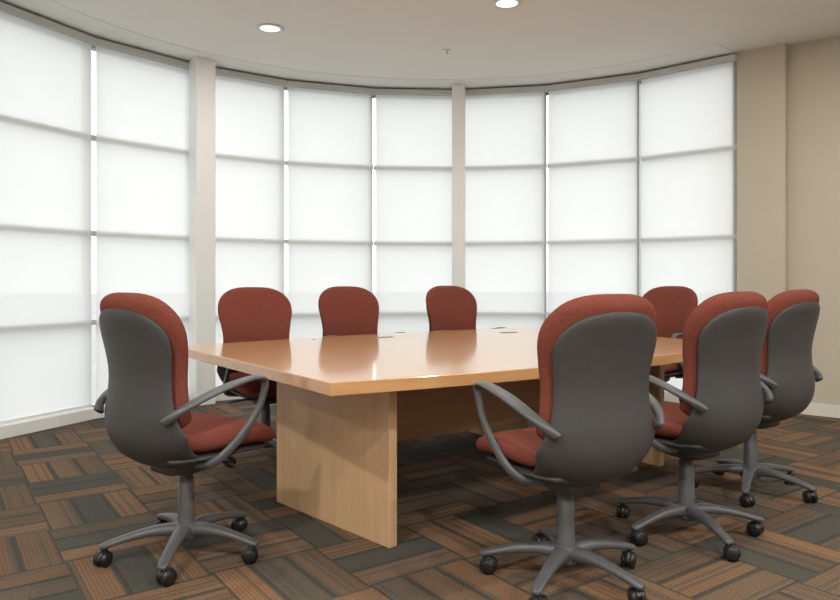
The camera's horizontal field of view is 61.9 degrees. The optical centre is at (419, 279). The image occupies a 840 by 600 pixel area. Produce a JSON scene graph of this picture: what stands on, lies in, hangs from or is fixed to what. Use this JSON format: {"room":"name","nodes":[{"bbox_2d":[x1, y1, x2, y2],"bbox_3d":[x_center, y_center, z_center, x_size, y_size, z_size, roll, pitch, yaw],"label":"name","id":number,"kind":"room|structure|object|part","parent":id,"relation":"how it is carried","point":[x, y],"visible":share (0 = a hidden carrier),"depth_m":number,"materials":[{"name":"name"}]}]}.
{"room":"conference room","nodes":[
{"label":"conference room","id":0,"kind":"room"},
{"bbox_2d":[0,399,839,599],"bbox_3d":[1.500,1.150,2.215,10.200,0.060,10.430,0,0,0],"label":"floor","id":1,"kind":"structure","parent":0,"point":[66,491],"depth_m":3.12,"materials":[{"name":"carpet"}]},
{"bbox_2d":[0,407,96,439],"bbox_3d":[-2.830,1.075,5.266,0.090,0.090,0.928,0,0,24],"label":"trim","id":2,"kind":"structure","parent":1,"relation":"on","point":[13,429],"depth_m":5.24,"materials":[{"name":"beige paint"}]},
{"bbox_2d":[0,404,91,424],"bbox_3d":[-2.830,1.012,5.266,0.014,0.022,0.858,0,0,24],"label":"bar","id":3,"kind":"object","parent":2,"relation":"on","point":[88,405],"visible":1,"depth_m":5.26,"materials":[{"name":"white metal"}]},
{"bbox_2d":[93,393,189,418],"bbox_3d":[-2.349,1.075,6.034,0.090,0.090,0.962,0,0,40],"label":"trim","id":4,"kind":"structure","parent":1,"relation":"on","point":[99,415],"depth_m":5.69,"materials":[{"name":"beige paint"}]},
{"bbox_2d":[93,292,275,586],"bbox_3d":[-0.952,0.583,2.865,0.638,1.073,0.654,0,0,36],"label":"office chair","id":5,"kind":"object","parent":1,"relation":"on","point":[149,419],"visible":1,"depth_m":2.63,"materials":[{"name":"plastic"}]},
{"bbox_3d":[-1.166,0.556,2.963,0.166,0.355,0.456,0,0,36],"label":"armrest","id":6,"kind":"part","parent":5,"relation":"part of","materials":[{"name":"plastic"}]},
{"bbox_2d":[100,292,191,428],"bbox_3d":[-1.087,0.324,2.678,0.497,0.554,0.176,0,0,36],"label":"cushion","id":7,"kind":"object","parent":5,"relation":"on","point":[145,341],"depth_m":2.58,"materials":[{"name":"fabric"}]},
{"bbox_3d":[-0.792,0.556,2.691,0.166,0.355,0.456,0,0,36],"label":"armrest","id":8,"kind":"part","parent":5,"relation":"part of","materials":[{"name":"plastic"}]},
{"bbox_2d":[181,413,275,453],"bbox_3d":[-0.926,0.641,2.900,0.513,0.108,0.519,0,0,36],"label":"seat cushion","id":9,"kind":"object","parent":5,"relation":"on","point":[206,433],"depth_m":2.78,"materials":[{"name":"fabric"}]},
{"bbox_2d":[189,57,214,405],"bbox_3d":[-1.965,-0.430,6.314,0.185,3.100,0.160,0,0,-42],"label":"column","id":10,"kind":"structure","parent":1,"relation":"on","point":[201,70],"depth_m":6.25,"materials":[{"name":"paint"}]},
{"bbox_2d":[215,393,244,400],"bbox_3d":[-1.686,1.075,6.643,0.916,0.090,0.090,0,0,-35],"label":"trim","id":11,"kind":"structure","parent":1,"relation":"on","point":[222,397],"depth_m":6.50,"materials":[{"name":"beige paint"}]},
{"bbox_2d":[217,287,315,467],"bbox_3d":[-0.969,0.583,4.423,0.655,1.073,0.677,0,0,-32],"label":"office chair","id":12,"kind":"object","parent":1,"relation":"on","point":[246,314],"visible":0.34,"depth_m":4.54,"materials":[{"name":"fabric"}]},
{"bbox_3d":[-1.196,0.556,4.344,0.166,0.355,0.456,0,0,-32],"label":"armrest","id":13,"kind":"part","parent":12,"relation":"part of","materials":[{"name":"plastic"}]},
{"bbox_2d":[228,372,276,397],"bbox_3d":[-0.953,0.641,4.390,0.513,0.108,0.519,0,0,-32],"label":"seat cushion","id":14,"kind":"object","parent":12,"relation":"on","point":[252,389],"depth_m":4.14,"materials":[{"name":"fabric"}]},
{"bbox_2d":[218,287,291,342],"bbox_3d":[-1.098,0.324,4.622,0.497,0.554,0.176,0,0,-32],"label":"cushion","id":15,"kind":"object","parent":12,"relation":"on","point":[246,314],"depth_m":4.59,"materials":[{"name":"fabric"}]},
{"bbox_2d":[318,286,405,336],"bbox_3d":[-0.428,0.583,5.049,0.631,1.073,0.639,0,0,-33],"label":"office chair","id":16,"kind":"object","parent":1,"relation":"on","point":[343,310],"visible":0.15,"depth_m":5.20,"materials":[{"name":"fabric"}]},
{"bbox_2d":[318,286,378,335],"bbox_3d":[-0.545,0.324,5.230,0.497,0.554,0.176,0,0,-33],"label":"cushion","id":17,"kind":"object","parent":16,"relation":"on","point":[343,310],"depth_m":5.20,"materials":[{"name":"fabric"}]},
{"bbox_2d":[372,95,372,293],"bbox_3d":[-0.512,-0.430,7.245,0.034,3.100,0.070,0,0,-12],"label":"mullion","id":18,"kind":"object","parent":1,"relation":"on","point":[372,95],"visible":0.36,"depth_m":7.21,"materials":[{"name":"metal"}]},
{"bbox_2d":[188,327,682,547],"bbox_3d":[0.286,0.749,4.102,2.840,0.742,2.030,0,0,-35],"label":"conference table","id":19,"kind":"object","parent":1,"relation":"on","point":[345,404],"visible":0.79,"depth_m":3.34,"materials":[{"name":"brown wood"}]},
{"bbox_3d":[-0.411,0.775,3.243,0.045,0.690,0.860,0,0,-44],"label":"leg panel","id":20,"kind":"part","parent":19,"relation":"part of","materials":[{"name":"brown wood"}]},
{"bbox_3d":[0.435,0.615,3.858,2.040,0.370,0.030,0,0,-35],"label":"modesty rail","id":21,"kind":"part","parent":19,"relation":"part of","materials":[{"name":"brown wood"}]},
{"bbox_3d":[0.547,0.775,4.947,0.045,0.690,0.550,0,0,-35],"label":"leg panel","id":22,"kind":"part","parent":19,"relation":"part of","materials":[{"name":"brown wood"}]},
{"bbox_3d":[1.198,0.775,4.581,0.045,0.690,0.900,0,0,-35],"label":"leg panel","id":23,"kind":"part","parent":19,"relation":"part of","materials":[{"name":"brown wood"}]},
{"bbox_2d":[452,84,464,287],"bbox_3d":[0.395,-0.430,7.139,0.135,3.100,0.160,0,0,3],"label":"column","id":24,"kind":"structure","parent":1,"relation":"on","point":[458,90],"depth_m":7.06,"materials":[{"name":"paint"}]},
{"bbox_2d":[426,286,504,330],"bbox_3d":[0.370,0.583,5.548,0.653,1.073,0.684,0,0,-33],"label":"office chair","id":25,"kind":"object","parent":1,"relation":"on","point":[448,308],"visible":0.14,"depth_m":5.71,"materials":[{"name":"fabric"}]},
{"bbox_2d":[426,286,476,330],"bbox_3d":[0.240,0.324,5.749,0.497,0.554,0.176,0,0,-33],"label":"cushion","id":26,"kind":"object","parent":25,"relation":"on","point":[448,308],"depth_m":5.72,"materials":[{"name":"fabric"}]},
{"bbox_2d":[544,85,546,320],"bbox_3d":[1.274,-0.430,7.147,0.034,3.100,0.070,0,0,19],"label":"mullion","id":27,"kind":"object","parent":1,"relation":"on","point":[545,94],"visible":0.43,"depth_m":7.11,"materials":[{"name":"metal"}]},
{"bbox_2d":[473,294,664,599],"bbox_3d":[0.552,0.583,2.621,0.660,1.073,0.645,0,0,-25],"label":"office chair","id":28,"kind":"object","parent":1,"relation":"on","point":[594,423],"visible":1,"depth_m":2.37,"materials":[{"name":"plastic"}]},
{"bbox_2d":[476,427,542,467],"bbox_3d":[0.524,0.641,2.665,0.513,0.108,0.519,0,0,-25],"label":"seat cushion","id":29,"kind":"object","parent":28,"relation":"on","point":[517,448],"depth_m":2.54,"materials":[{"name":"fabric"}]},
{"bbox_3d":[0.353,0.556,2.485,0.166,0.355,0.456,0,0,-25],"label":"armrest","id":30,"kind":"part","parent":28,"relation":"part of","materials":[{"name":"plastic"}]},
{"bbox_2d":[536,294,655,439],"bbox_3d":[0.640,0.324,2.416,0.497,0.554,0.176,0,0,-25],"label":"cushion","id":31,"kind":"object","parent":28,"relation":"on","point":[595,353],"depth_m":2.34,"materials":[{"name":"fabric"}]},
{"bbox_3d":[0.771,0.556,2.680,0.166,0.355,0.456,0,0,-25],"label":"armrest","id":32,"kind":"part","parent":28,"relation":"part of","materials":[{"name":"plastic"}]},
{"bbox_2d":[637,81,640,295],"bbox_3d":[2.104,-0.430,6.739,0.034,3.100,0.070,0,0,34],"label":"mullion","id":33,"kind":"object","parent":1,"relation":"on","point":[638,82],"visible":0.43,"depth_m":6.71,"materials":[{"name":"metal"}]},
{"bbox_2d":[643,286,697,381],"bbox_3d":[1.783,0.583,5.303,0.639,1.073,0.653,0,0,-38],"label":"office chair","id":34,"kind":"object","parent":1,"relation":"on","point":[673,305],"visible":0.2,"depth_m":5.37,"materials":[{"name":"fabric"}]},
{"bbox_2d":[643,286,697,338],"bbox_3d":[1.946,0.324,5.444,0.176,0.554,0.497,0,0,-38],"label":"cushion","id":35,"kind":"object","parent":34,"relation":"on","point":[673,305],"depth_m":5.40,"materials":[{"name":"fabric"}]},
{"bbox_2d":[664,362,682,372],"bbox_3d":[1.730,0.641,5.276,0.519,0.108,0.513,0,0,-38],"label":"seat cushion","id":36,"kind":"object","parent":34,"relation":"on","point":[675,367],"depth_m":5.04,"materials":[{"name":"fabric"}]},
{"bbox_3d":[1.944,0.556,5.149,0.456,0.355,0.166,0,0,-38],"label":"armrest","id":37,"kind":"part","parent":34,"relation":"part of","materials":[{"name":"plastic"}]},
{"bbox_2d":[664,390,679,402],"bbox_3d":[2.420,1.075,6.380,0.910,0.090,0.090,0,0,42],"label":"trim","id":38,"kind":"structure","parent":1,"relation":"on","point":[668,397],"depth_m":6.43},
{"bbox_2d":[617,291,773,561],"bbox_3d":[1.177,0.583,3.103,0.639,1.073,0.642,0,0,-38],"label":"office chair","id":39,"kind":"object","parent":1,"relation":"on","point":[721,405],"visible":0.86,"depth_m":2.85,"materials":[{"name":"plastic"}]},
{"bbox_2d":[651,404,688,438],"bbox_3d":[1.154,0.641,3.142,0.513,0.108,0.519,0,0,-32],"label":"seat cushion","id":40,"kind":"object","parent":39,"relation":"on","point":[675,426],"depth_m":2.93,"materials":[{"name":"fabric"}]},
{"bbox_3d":[1.006,0.556,2.943,0.166,0.355,0.456,0,0,-32],"label":"armrest","id":41,"kind":"part","parent":39,"relation":"part of","materials":[{"name":"plastic"}]},
{"bbox_2d":[680,291,766,415],"bbox_3d":[1.299,0.324,2.909,0.497,0.554,0.176,0,0,-32],"label":"cushion","id":42,"kind":"object","parent":39,"relation":"on","point":[724,335],"depth_m":2.82,"materials":[{"name":"fabric"}]},
{"bbox_3d":[1.397,0.556,3.188,0.166,0.355,0.456,0,0,-32],"label":"armrest","id":43,"kind":"part","parent":39,"relation":"part of","materials":[{"name":"plastic"}]},
{"bbox_2d":[734,54,736,291],"bbox_3d":[2.776,-0.430,6.145,0.070,3.100,0.034,0,0,-40],"label":"mullion","id":44,"kind":"object","parent":1,"relation":"on","point":[735,63],"visible":0.36,"depth_m":6.11,"materials":[{"name":"metal"}]},
{"bbox_2d":[679,289,822,507],"bbox_3d":[1.767,0.583,3.725,0.638,1.073,0.638,0,0,-35],"label":"office chair","id":45,"kind":"object","parent":1,"relation":"on","point":[787,368],"visible":0.64,"depth_m":3.47,"materials":[{"name":"plastic"}]},
{"bbox_3d":[1.594,0.556,3.564,0.166,0.355,0.456,0,0,-35],"label":"armrest","id":46,"kind":"part","parent":45,"relation":"part of","materials":[{"name":"plastic"}]},
{"bbox_2d":[760,289,819,375],"bbox_3d":[1.889,0.324,3.546,0.497,0.554,0.176,0,0,-35],"label":"cushion","id":47,"kind":"object","parent":45,"relation":"on","point":[793,315],"depth_m":3.45,"materials":[{"name":"fabric"}]},
{"bbox_3d":[1.973,0.556,3.829,0.166,0.355,0.456,0,0,-35],"label":"armrest","id":48,"kind":"part","parent":45,"relation":"part of","materials":[{"name":"plastic"}]},
{"label":"mullion","id":49,"kind":"object","parent":1,"relation":"on","visible":0},
{"bbox_2d":[91,135,95,141],"bbox_3d":[-2.386,-1.160,6.064,0.045,0.042,0.932,0,0,40],"label":"transom","id":50,"kind":"object","parent":49,"relation":"attached to","point":[93,137],"visible":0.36,"depth_m":5.71,"materials":[{"name":"metal"}]},
{"bbox_2d":[52,0,839,86],"bbox_3d":[1.500,-2.020,2.215,10.200,0.080,10.430,0,0,0],"label":"ceiling","id":51,"kind":"structure","parent":0,"point":[398,39],"depth_m":5.51,"materials":[{"name":"paint"}]},
{"bbox_2d":[0,1,95,44],"bbox_3d":[-2.830,-1.932,5.266,0.070,0.055,0.908,0,0,24],"label":"shade cassette","id":52,"kind":"object","parent":51,"relation":"attached to","point":[4,7],"visible":1,"depth_m":5.25,"materials":[{"name":"grey metal"}]},
{"bbox_2d":[0,11,90,420],"bbox_3d":[-2.830,-0.452,5.266,0.001,2.915,0.858,0,0,24],"label":"shade","id":53,"kind":"object","parent":52,"relation":"hanging from","point":[45,73],"visible":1,"depth_m":5.26,"materials":[{"name":"fabric"}]},
{"bbox_2d":[0,0,119,35],"bbox_3d":[-2.754,-1.978,5.231,0.526,0.004,0.933,0,0,24],"label":"ceiling panel","id":54,"kind":"object","parent":51,"relation":"attached to","point":[51,10],"visible":0.64,"depth_m":5.23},
{"bbox_2d":[91,38,188,69],"bbox_3d":[-2.349,-1.932,6.034,0.070,0.055,0.942,0,0,40],"label":"shade cassette","id":55,"kind":"object","parent":51,"relation":"attached to","point":[99,42],"visible":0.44,"depth_m":5.95,"materials":[{"name":"grey metal"}]},
{"bbox_2d":[96,46,188,400],"bbox_3d":[-2.349,-0.452,6.034,0.001,2.915,0.892,0,0,40],"label":"shade","id":56,"kind":"object","parent":55,"relation":"hanging from","point":[142,104],"visible":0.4,"depth_m":5.97,"materials":[{"name":"fabric"}]},
{"bbox_2d":[93,28,211,61],"bbox_3d":[-2.285,-1.978,5.981,0.528,0.004,0.969,0,0,40],"label":"ceiling panel","id":57,"kind":"object","parent":51,"relation":"attached to","point":[121,36],"visible":0.61,"depth_m":5.90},
{"bbox_2d":[205,54,295,79],"bbox_3d":[-1.638,-1.978,6.574,0.921,0.004,0.525,0,0,-35],"label":"ceiling panel","id":58,"kind":"object","parent":51,"relation":"attached to","point":[221,62],"visible":0.56,"depth_m":6.51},
{"bbox_2d":[215,68,286,86],"bbox_3d":[-1.686,-1.932,6.643,0.896,0.055,0.070,0,0,-35],"label":"shade cassette","id":59,"kind":"object","parent":51,"relation":"attached to","point":[222,72],"visible":0.56,"depth_m":6.65,"materials":[{"name":"grey metal"}]},
{"bbox_2d":[215,75,283,386],"bbox_3d":[-1.686,-0.452,6.643,0.846,2.915,0.001,0,0,-35],"label":"shade","id":60,"kind":"object","parent":59,"relation":"hanging from","point":[249,115],"visible":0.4,"depth_m":6.67,"materials":[{"name":"fabric"}]},
{"bbox_2d":[256,23,283,33],"bbox_3d":[-1.180,-1.974,5.500,0.216,0.012,0.216,0,0,0],"label":"recessed light","id":61,"kind":"object","parent":51,"relation":"in","point":[268,28],"depth_m":5.50,"materials":[{"name":"white glass"}]},
{"bbox_2d":[286,80,373,94],"bbox_3d":[-0.897,-1.932,7.043,0.908,0.055,0.070,0,0,-19],"label":"shade cassette","id":62,"kind":"object","parent":51,"relation":"attached to","point":[296,84],"visible":0.94,"depth_m":7.01,"materials":[{"name":"grey metal"}]},
{"bbox_2d":[288,87,371,338],"bbox_3d":[-0.897,-0.452,7.043,0.858,2.915,0.001,0,0,-19],"label":"shade","id":63,"kind":"object","parent":62,"relation":"hanging from","point":[330,132],"visible":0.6,"depth_m":7.02,"materials":[{"name":"fabric"}]},
{"bbox_2d":[286,70,377,87],"bbox_3d":[-0.870,-1.978,6.964,0.933,0.004,0.526,0,0,-19],"label":"ceiling panel","id":64,"kind":"object","parent":51,"relation":"attached to","point":[298,75],"visible":0.63,"depth_m":6.90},
{"bbox_2d":[374,89,451,95],"bbox_3d":[-0.035,-1.932,7.223,0.890,0.055,0.070,0,0,-4],"label":"shade cassette","id":65,"kind":"object","parent":51,"relation":"attached to","point":[423,92],"visible":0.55,"depth_m":7.19,"materials":[{"name":"grey metal"}]},
{"bbox_2d":[376,95,451,333],"bbox_3d":[-0.035,-0.452,7.223,0.840,2.915,0.001,0,0,-4],"label":"shade","id":66,"kind":"object","parent":65,"relation":"hanging from","point":[414,132],"visible":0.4,"depth_m":7.22,"materials":[{"name":"fabric"}]},
{"bbox_2d":[374,78,458,89],"bbox_3d":[-0.045,-1.978,7.130,0.913,0.004,0.561,0,0,0],"label":"ceiling panel","id":67,"kind":"object","parent":51,"relation":"attached to","point":[382,83],"visible":0.61,"depth_m":7.04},
{"bbox_2d":[459,75,545,89],"bbox_3d":[0.826,-1.978,7.085,0.927,0.004,0.525,0,0,11],"label":"ceiling panel","id":68,"kind":"object","parent":51,"relation":"attached to","point":[533,80],"visible":0.61,"depth_m":7.00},
{"bbox_2d":[492,0,521,9],"bbox_3d":[0.620,-1.974,5.000,0.216,0.012,0.216,0,0,0],"label":"recessed light","id":69,"kind":"object","parent":51,"relation":"in","point":[498,4],"depth_m":5.02,"materials":[{"name":"white glass"}]},
{"bbox_2d":[541,63,639,84],"bbox_3d":[1.649,-1.978,6.803,0.945,0.004,0.526,0,0,27],"label":"ceiling panel","id":70,"kind":"object","parent":51,"relation":"attached to","point":[624,69],"visible":0.63,"depth_m":6.73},
{"bbox_2d":[546,74,639,91],"bbox_3d":[1.686,-1.932,6.878,0.919,0.055,0.070,0,0,27],"label":"shade cassette","id":71,"kind":"object","parent":51,"relation":"attached to","point":[634,77],"visible":0.91,"depth_m":6.84,"materials":[{"name":"grey metal"}]},
{"bbox_2d":[548,81,636,315],"bbox_3d":[1.686,-0.452,6.878,0.869,2.915,0.001,0,0,27],"label":"shade","id":72,"kind":"object","parent":71,"relation":"hanging from","point":[592,130],"visible":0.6,"depth_m":6.88,"materials":[{"name":"fabric"}]},
{"bbox_2d":[628,44,736,72],"bbox_3d":[2.364,-1.978,6.317,0.915,0.004,0.524,0,0,42],"label":"ceiling panel","id":73,"kind":"object","parent":51,"relation":"attached to","point":[714,50],"visible":0.63,"depth_m":6.25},
{"bbox_2d":[638,54,736,80],"bbox_3d":[2.420,-1.932,6.380,0.890,0.055,0.070,0,0,42],"label":"shade cassette","id":74,"kind":"object","parent":51,"relation":"attached to","point":[729,58],"visible":1,"depth_m":6.33,"materials":[{"name":"grey metal"}]},
{"bbox_2d":[641,61,733,388],"bbox_3d":[2.420,-0.452,6.380,0.840,2.915,0.001,0,0,42],"label":"shade","id":75,"kind":"object","parent":74,"relation":"hanging from","point":[687,117],"visible":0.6,"depth_m":6.36,"materials":[{"name":"fabric"}]},
{"bbox_3d":[0.859,-1.950,7.256,0.932,0.100,0.269,0,0,0],"label":"window","id":76,"kind":"structure","parent":51,"relation":"attached to","visible":0},
{"bbox_2d":[465,86,545,95],"bbox_3d":[0.842,-1.932,7.168,0.902,0.055,0.070,0,0,11],"label":"shade cassette","id":77,"kind":"object","parent":76,"relation":"attached to","point":[529,89],"visible":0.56,"depth_m":7.13,"materials":[{"name":"grey metal"}]},
{"bbox_2d":[465,92,543,328],"bbox_3d":[0.842,-0.452,7.168,0.852,2.915,0.001,0,0,11],"label":"shade","id":78,"kind":"object","parent":77,"relation":"hanging from","point":[504,133],"visible":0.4,"depth_m":7.16,"materials":[{"name":"fabric"}]},
{"bbox_2d":[788,36,839,405],"bbox_3d":[4.896,-0.430,4.546,4.700,3.100,0.150,0,0,40],"label":"wall","id":79,"kind":"structure","parent":0,"point":[814,66],"depth_m":5.78,"materials":[{"name":"beige paint"}]},
{"bbox_2d":[737,43,787,301],"bbox_3d":[2.999,-0.430,6.085,0.385,3.100,0.300,0,0,40],"label":"pilaster","id":80,"kind":"object","parent":79,"relation":"attached to","point":[762,73],"visible":0.57,"depth_m":5.95,"materials":[{"name":"beige paint"}]},
{"bbox_2d":[800,403,839,417],"bbox_3d":[4.882,1.070,4.451,4.600,0.100,0.015,0,0,40],"label":"baseboard","id":81,"kind":"structure","parent":79,"relation":"attached to","point":[816,409],"depth_m":5.75,"materials":[{"name":"paint"}]},
{"label":"outside","id":82,"kind":"structure","parent":0,"visible":0},
{"bbox_2d":[91,292,547,402],"bbox_3d":[0.000,1.520,0.000,180.000,0.001,180.000,0,0,0],"label":"ground","id":83,"kind":"structure","parent":82,"point":[93,295],"depth_m":16.25,"materials":[{"name":"white"}]}
]}

